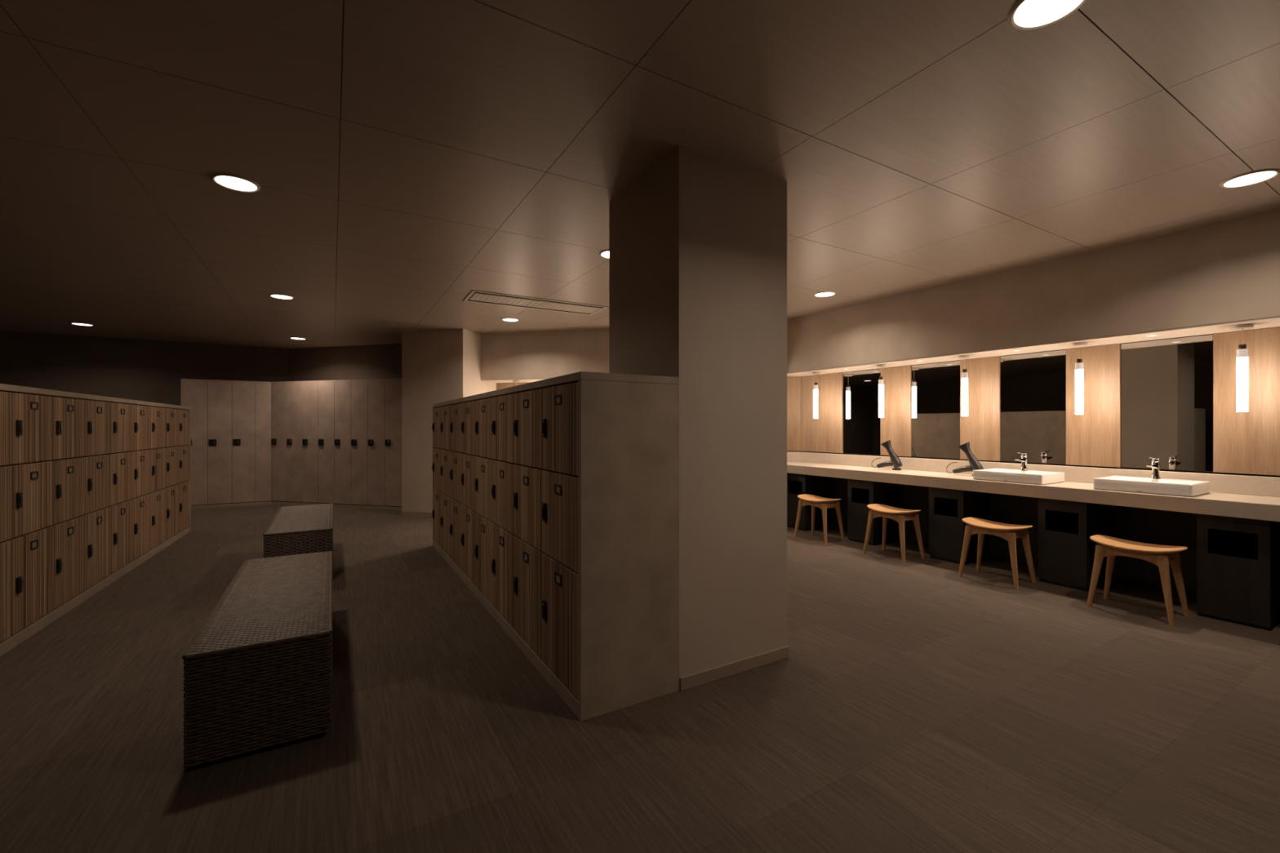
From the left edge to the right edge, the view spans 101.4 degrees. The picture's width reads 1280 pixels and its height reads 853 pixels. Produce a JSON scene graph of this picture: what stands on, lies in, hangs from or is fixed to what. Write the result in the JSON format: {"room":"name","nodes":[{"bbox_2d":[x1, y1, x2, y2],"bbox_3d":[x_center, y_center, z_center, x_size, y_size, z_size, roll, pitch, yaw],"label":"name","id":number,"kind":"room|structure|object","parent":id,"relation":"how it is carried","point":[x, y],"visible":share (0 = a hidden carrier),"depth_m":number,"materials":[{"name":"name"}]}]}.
{"room":"changing room","nodes":[
{"label":"changing room","id":0,"kind":"room"},
{"bbox_2d":[0,330,288,405],"bbox_3d":[-7.541,-0.037,7.596,4.100,2.475,0.100,0,0,-30],"label":"wall","id":1,"kind":"structure","parent":0,"point":[132,369],"depth_m":7.59,"materials":[{"name":"paint"}]},
{"bbox_2d":[288,343,401,381],"bbox_3d":[-4.390,-0.037,8.277,2.886,2.475,0.106,0,0,15],"label":"wall","id":2,"kind":"structure","parent":0,"point":[372,361],"depth_m":8.30,"materials":[{"name":"paint"}]},
{"bbox_2d":[0,0,1279,348],"bbox_3d":[-1.870,-1.325,3.438,10.938,0.100,13.618,0,0,-30],"label":"ceiling","id":3,"kind":"structure","parent":0,"point":[407,158],"depth_m":2.31,"materials":[{"name":"brown paint"}]},
{"bbox_2d":[70,322,93,326],"bbox_3d":[-6.938,-1.270,6.512,0.208,0.009,0.208,0,0,-30],"label":"recessed light","id":4,"kind":"object","parent":3,"relation":"in","point":[73,323],"visible":1,"depth_m":6.52,"materials":[{"name":"white plastic"}]},
{"bbox_2d":[71,323,92,325],"bbox_3d":[-6.938,-1.272,6.512,0.177,0.002,0.177,0,0,-30],"label":"diffuser","id":5,"kind":"object","parent":4,"relation":"attached to","point":[79,324],"depth_m":6.52,"materials":[{"name":"white plastic"}]},
{"bbox_2d":[210,173,261,192],"bbox_3d":[-2.111,-1.270,2.738,0.208,0.009,0.208,0,0,-30],"label":"recessed light","id":6,"kind":"object","parent":3,"relation":"in","point":[233,182],"visible":1,"depth_m":2.73,"materials":[{"name":"white plastic"}]},
{"bbox_2d":[214,175,257,191],"bbox_3d":[-2.111,-1.272,2.738,0.177,0.002,0.177,0,0,-30],"label":"diffuser","id":7,"kind":"object","parent":6,"relation":"attached to","point":[237,183],"depth_m":2.73,"materials":[{"name":"white plastic"}]},
{"bbox_2d":[268,293,294,299],"bbox_3d":[-3.509,-1.270,5.129,0.208,0.009,0.208,0,0,-30],"label":"recessed light","id":8,"kind":"object","parent":3,"relation":"in","point":[282,296],"visible":1,"depth_m":5.12,"materials":[{"name":"white plastic"}]},
{"bbox_2d":[271,294,292,298],"bbox_3d":[-3.509,-1.272,5.129,0.177,0.002,0.177,0,0,-30],"label":"diffuser","id":9,"kind":"object","parent":8,"relation":"attached to","point":[277,296],"depth_m":5.12,"materials":[{"name":"white plastic"}]},
{"bbox_2d":[288,337,306,339],"bbox_3d":[-4.938,-1.270,7.560,0.208,0.009,0.208,0,0,-30],"label":"recessed light","id":10,"kind":"object","parent":3,"relation":"in","point":[293,338],"visible":1,"depth_m":7.54,"materials":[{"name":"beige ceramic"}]},
{"bbox_2d":[501,317,519,321],"bbox_3d":[-1.544,-1.270,6.238,0.208,0.009,0.208,0,0,-30],"label":"recessed light","id":11,"kind":"object","parent":3,"relation":"in","point":[506,319],"visible":1,"depth_m":6.22,"materials":[{"name":"white plastic"}]},
{"bbox_2d":[502,318,517,321],"bbox_3d":[-1.544,-1.272,6.238,0.177,0.002,0.177,0,0,-30],"label":"diffuser","id":12,"kind":"object","parent":11,"relation":"attached to","point":[504,319],"depth_m":6.22,"materials":[{"name":"white plastic"}]},
{"bbox_2d":[462,289,608,315],"bbox_3d":[-1.062,-1.271,5.437,1.424,0.008,0.484,0,0,-29],"label":"ceiling vent","id":13,"kind":"object","parent":3,"relation":"in","point":[476,296],"visible":0.98,"depth_m":5.39,"materials":[{"name":"beige metal"}]},
{"bbox_2d":[599,249,608,258],"bbox_3d":[-0.199,-1.270,3.869,0.208,0.009,0.208,0,0,-30],"label":"recessed light","id":14,"kind":"object","parent":3,"relation":"in","point":[605,254],"visible":0.33,"depth_m":3.86,"materials":[{"name":"white plastic"}]},
{"bbox_2d":[601,251,608,257],"bbox_3d":[-0.199,-1.272,3.869,0.177,0.002,0.177,0,0,-30],"label":"diffuser","id":15,"kind":"object","parent":14,"relation":"attached to","point":[604,254],"depth_m":3.86,"materials":[{"name":"white plastic"}]},
{"bbox_2d":[813,291,835,297],"bbox_3d":[1.778,-1.270,5.036,0.208,0.009,0.208,0,0,-30],"label":"recessed light","id":16,"kind":"object","parent":3,"relation":"in","point":[823,294],"visible":1,"depth_m":5.03,"materials":[{"name":"white plastic"}]},
{"bbox_2d":[815,292,834,296],"bbox_3d":[1.778,-1.272,5.036,0.177,0.002,0.177,0,0,-30],"label":"diffuser","id":17,"kind":"object","parent":16,"relation":"attached to","point":[819,294],"depth_m":5.03,"materials":[{"name":"white plastic"}]},
{"bbox_2d":[1007,0,1087,30],"bbox_3d":[1.234,-1.270,1.577,0.208,0.009,0.208,0,0,-30],"label":"recessed light","id":18,"kind":"object","parent":3,"relation":"in","point":[1024,15],"visible":1,"depth_m":1.60,"materials":[{"name":"white plastic"}]},
{"bbox_2d":[1219,168,1279,188],"bbox_3d":[3.131,-1.270,2.689,0.208,0.009,0.208,0,0,-30],"label":"recessed light","id":19,"kind":"object","parent":3,"relation":"in","point":[1254,177],"visible":1,"depth_m":2.68,"materials":[{"name":"white plastic"}]},
{"bbox_2d":[1223,171,1276,186],"bbox_3d":[3.131,-1.272,2.689,0.177,0.002,0.177,0,0,-30],"label":"diffuser","id":20,"kind":"object","parent":19,"relation":"attached to","point":[1251,178],"depth_m":2.69,"materials":[{"name":"white plastic"}]},
{"bbox_2d":[0,500,1279,852],"bbox_3d":[-1.688,1.250,3.659,10.400,0.100,13.420,0,0,-30],"label":"floor","id":21,"kind":"structure","parent":0,"point":[916,705],"depth_m":2.04,"materials":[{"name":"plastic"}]},
{"bbox_2d":[0,383,190,656],"bbox_3d":[-4.135,0.488,3.693,0.503,1.424,4.994,0,0,-29],"label":"lockers","id":22,"kind":"object","parent":21,"relation":"on","point":[93,487],"visible":1,"depth_m":3.52,"materials":[{"name":"brown wood"}]},
{"bbox_2d":[181,378,271,509],"bbox_3d":[-6.187,0.255,8.046,1.251,1.890,0.456,0,0,-30],"label":"lockers","id":23,"kind":"object","parent":21,"relation":"on","point":[231,420],"visible":0.78,"depth_m":7.83,"materials":[{"name":"brown wood"}]},
{"bbox_2d":[182,551,332,768],"bbox_3d":[-1.761,0.993,2.558,0.446,0.413,1.510,0,0,-30],"label":"bench","id":24,"kind":"object","parent":21,"relation":"on","point":[258,673],"visible":1,"depth_m":1.96,"materials":[{"name":"black wicker"}]},
{"bbox_2d":[262,503,333,577],"bbox_3d":[-2.958,0.993,4.604,0.446,0.413,1.510,0,0,-30],"label":"bench","id":25,"kind":"object","parent":21,"relation":"on","point":[300,529],"visible":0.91,"depth_m":4.04,"materials":[{"name":"wicker"}]},
{"bbox_2d":[271,377,401,510],"bbox_3d":[-4.442,0.255,7.982,2.844,1.890,0.456,0,0,15],"label":"lockers","id":26,"kind":"object","parent":21,"relation":"on","point":[336,442],"visible":0.89,"depth_m":7.77,"materials":[{"name":"brown wood"}]},
{"bbox_2d":[400,328,496,517],"bbox_3d":[-2.615,-0.037,7.493,0.947,2.475,1.158,0,0,14],"label":"wall pier","id":27,"kind":"object","parent":21,"relation":"on","point":[438,366],"visible":0.46,"depth_m":6.98,"materials":[{"name":"paint"}]},
{"bbox_2d":[431,371,679,721],"bbox_3d":[-0.963,0.488,3.817,0.503,1.424,3.644,0,0,-30],"label":"lockers","id":28,"kind":"object","parent":21,"relation":"on","point":[556,500],"visible":1,"depth_m":2.33,"materials":[{"name":"brown wood"}]},
{"bbox_2d":[786,472,830,530],"bbox_3d":[2.002,0.873,6.252,0.426,0.654,0.300,0,0,-31],"label":"base cabinet","id":29,"kind":"object","parent":21,"relation":"on","point":[797,484],"visible":0.62,"depth_m":6.14,"materials":[{"name":"black laminate"}]},
{"bbox_2d":[793,493,844,544],"bbox_3d":[1.908,0.975,5.584,0.308,0.451,0.456,0,0,-32],"label":"stool","id":30,"kind":"object","parent":21,"relation":"on","point":[822,503],"visible":1,"depth_m":5.51,"materials":[{"name":"brown wood"}]},
{"bbox_2d":[847,479,898,545],"bbox_3d":[2.453,0.873,5.510,0.426,0.654,0.300,0,0,-31],"label":"base cabinet","id":31,"kind":"object","parent":21,"relation":"on","point":[860,493],"visible":0.72,"depth_m":5.42,"materials":[{"name":"black laminate"}]},
{"bbox_2d":[862,503,924,563],"bbox_3d":[2.349,0.975,4.858,0.308,0.451,0.456,0,0,-30],"label":"stool","id":32,"kind":"object","parent":21,"relation":"on","point":[900,515],"visible":1,"depth_m":4.78,"materials":[{"name":"brown wood"}]},
{"bbox_2d":[928,487,988,564],"bbox_3d":[2.902,0.873,4.770,0.426,0.654,0.300,0,0,-31],"label":"base cabinet","id":33,"kind":"object","parent":21,"relation":"on","point":[948,508],"visible":0.78,"depth_m":4.67,"materials":[{"name":"black laminate"}]},
{"bbox_2d":[958,517,1035,589],"bbox_3d":[2.795,0.975,4.108,0.308,0.451,0.456,0,0,-32],"label":"stool","id":34,"kind":"object","parent":21,"relation":"on","point":[1010,532],"visible":1,"depth_m":4.03,"materials":[{"name":"brown wood"}]},
{"bbox_2d":[1038,497,1109,591],"bbox_3d":[3.345,0.873,4.040,0.426,0.654,0.300,0,0,-31],"label":"base cabinet","id":35,"kind":"object","parent":21,"relation":"on","point":[1066,549],"visible":0.82,"depth_m":3.94,"materials":[{"name":"black laminate"}]},
{"bbox_2d":[1086,534,1189,626],"bbox_3d":[3.231,0.975,3.406,0.308,0.451,0.456,0,0,-31],"label":"stool","id":36,"kind":"object","parent":21,"relation":"on","point":[1110,547],"visible":1,"depth_m":3.33,"materials":[{"name":"brown wood"}]},
{"bbox_2d":[1196,513,1279,631],"bbox_3d":[3.793,0.873,3.303,0.426,0.654,0.300,0,0,-31],"label":"base cabinet","id":37,"kind":"object","parent":21,"relation":"on","point":[1238,559],"visible":0.91,"depth_m":3.19,"materials":[{"name":"black laminate"}]},
{"bbox_2d":[608,145,789,691],"bbox_3d":[0.298,-0.037,2.848,0.689,2.475,0.709,0,0,-30],"label":"wall column","id":38,"kind":"structure","parent":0,"point":[698,242],"depth_m":2.55,"materials":[{"name":"paint"}]},
{"bbox_2d":[480,208,1279,382],"bbox_3d":[2.464,-0.955,4.835,10.993,0.640,2.785,0,0,42],"label":"wall","id":39,"kind":"structure","parent":0,"point":[1213,278],"depth_m":4.11,"materials":[{"name":"paint"}]},
{"bbox_2d":[811,371,820,418],"bbox_3d":[2.051,-0.364,6.105,0.092,0.542,0.092,0,0,-31],"label":"pendant lamp","id":40,"kind":"object","parent":39,"relation":"hanging from","point":[815,386],"visible":1,"depth_m":6.08,"materials":[{"name":"white glass"}]},
{"bbox_2d":[875,364,885,417],"bbox_3d":[2.483,-0.364,5.393,0.092,0.542,0.092,0,0,-31],"label":"pendant lamp","id":41,"kind":"object","parent":39,"relation":"hanging from","point":[881,382],"visible":1,"depth_m":5.37,"materials":[{"name":"white glass"}]},
{"bbox_2d":[959,355,970,416],"bbox_3d":[2.910,-0.364,4.690,0.092,0.542,0.092,0,0,-31],"label":"pendant lamp","id":42,"kind":"object","parent":39,"relation":"hanging from","point":[964,374],"visible":1,"depth_m":4.67,"materials":[{"name":"white glass"}]},
{"bbox_2d":[1071,342,1087,414],"bbox_3d":[3.340,-0.364,3.981,0.092,0.542,0.092,0,0,-31],"label":"pendant lamp","id":43,"kind":"object","parent":39,"relation":"hanging from","point":[1079,365],"visible":1,"depth_m":3.96,"materials":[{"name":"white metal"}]},
{"bbox_2d":[1231,324,1253,411],"bbox_3d":[3.768,-0.364,3.275,0.092,0.542,0.092,0,0,-31],"label":"pendant lamp","id":44,"kind":"object","parent":39,"relation":"hanging from","point":[1242,352],"visible":1,"depth_m":3.26,"materials":[{"name":"white glass"}]},
{"bbox_2d":[496,327,1279,477],"bbox_3d":[2.578,0.282,4.956,10.955,1.835,2.350,0,0,42],"label":"wall","id":45,"kind":"structure","parent":0,"point":[1246,443],"depth_m":4.18,"materials":[{"name":"brown wood"}]},
{"bbox_2d":[843,368,880,454],"bbox_3d":[2.508,-0.161,5.925,0.014,0.945,0.486,0,0,-31],"label":"mirror","id":46,"kind":"object","parent":45,"relation":"attached to","point":[861,420],"visible":0.86,"depth_m":5.92,"materials":[{"name":"clear mirror"}]},
{"bbox_2d":[911,360,959,458],"bbox_3d":[2.941,-0.161,5.212,0.014,0.945,0.486,0,0,-31],"label":"mirror","id":47,"kind":"object","parent":45,"relation":"attached to","point":[935,387],"visible":1,"depth_m":5.19,"materials":[{"name":"clear mirror"}]},
{"bbox_2d":[830,477,1196,599],"bbox_3d":[2.526,0.874,4.821,10.723,0.653,2.120,0,0,42],"label":"panel","id":48,"kind":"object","parent":45,"relation":"attached to","point":[1147,526],"depth_m":3.99,"materials":[{"name":"black laminate"}]},
{"bbox_2d":[786,462,1279,521],"bbox_3d":[3.702,0.496,3.432,0.552,0.097,7.259,0,0,-31],"label":"countertop","id":49,"kind":"structure","parent":45,"relation":"attached to","point":[1216,504],"depth_m":3.88,"materials":[{"name":"beige stone"}]},
{"bbox_2d":[871,440,902,470],"bbox_3d":[2.570,0.293,5.449,0.302,0.310,0.085,0,0,39],"label":"hair dryer","id":50,"kind":"object","parent":49,"relation":"on","point":[895,461],"visible":1,"depth_m":5.41,"materials":[{"name":"grey plastic"}]},
{"bbox_2d":[946,441,983,475],"bbox_3d":[2.972,0.293,4.787,0.302,0.310,0.085,0,0,39],"label":"hair dryer","id":51,"kind":"object","parent":49,"relation":"on","point":[975,464],"visible":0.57,"depth_m":4.75,"materials":[{"name":"black plastic"}]},
{"bbox_2d":[973,468,1064,484],"bbox_3d":[3.120,0.409,4.325,0.408,0.078,0.500,0,0,-31],"label":"basin","id":52,"kind":"object","parent":49,"relation":"in","point":[1029,477],"visible":1,"depth_m":4.21,"materials":[{"name":"white ceramic"}]},
{"bbox_2d":[1014,452,1027,471],"bbox_3d":[3.172,0.293,4.357,0.161,0.154,0.052,0,0,-31],"label":"faucet","id":53,"kind":"object","parent":52,"relation":"on","point":[1024,459],"visible":1,"depth_m":4.37,"materials":[{"name":"silver metal"}]},
{"bbox_2d":[1093,475,1210,497],"bbox_3d":[3.540,0.409,3.634,0.408,0.078,0.500,0,0,-31],"label":"basin","id":54,"kind":"object","parent":49,"relation":"in","point":[1189,488],"visible":1,"depth_m":3.53,"materials":[{"name":"white ceramic"}]},
{"bbox_2d":[1146,457,1160,479],"bbox_3d":[3.592,0.293,3.665,0.161,0.154,0.052,0,0,-31],"label":"faucet","id":55,"kind":"object","parent":54,"relation":"on","point":[1155,464],"visible":1,"depth_m":3.68,"materials":[{"name":"silver metal"}]},
{"bbox_2d":[786,451,1279,497],"bbox_3d":[2.530,0.386,4.825,10.721,0.124,2.108,0,0,42],"label":"backsplash","id":56,"kind":"structure","parent":45,"relation":"attached to","point":[1220,483],"depth_m":4.23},
{"bbox_2d":[1000,349,1066,464],"bbox_3d":[3.372,-0.161,4.502,0.014,0.945,0.486,0,0,-31],"label":"mirror","id":57,"kind":"object","parent":45,"relation":"attached to","point":[1033,384],"visible":1,"depth_m":4.49,"materials":[{"name":"clear mirror"}]},
{"bbox_2d":[1120,333,1213,471],"bbox_3d":[3.802,-0.161,3.793,0.014,0.945,0.486,0,0,-31],"label":"mirror","id":58,"kind":"object","parent":45,"relation":"attached to","point":[1166,384],"visible":1,"depth_m":3.77,"materials":[{"name":"clear mirror"}]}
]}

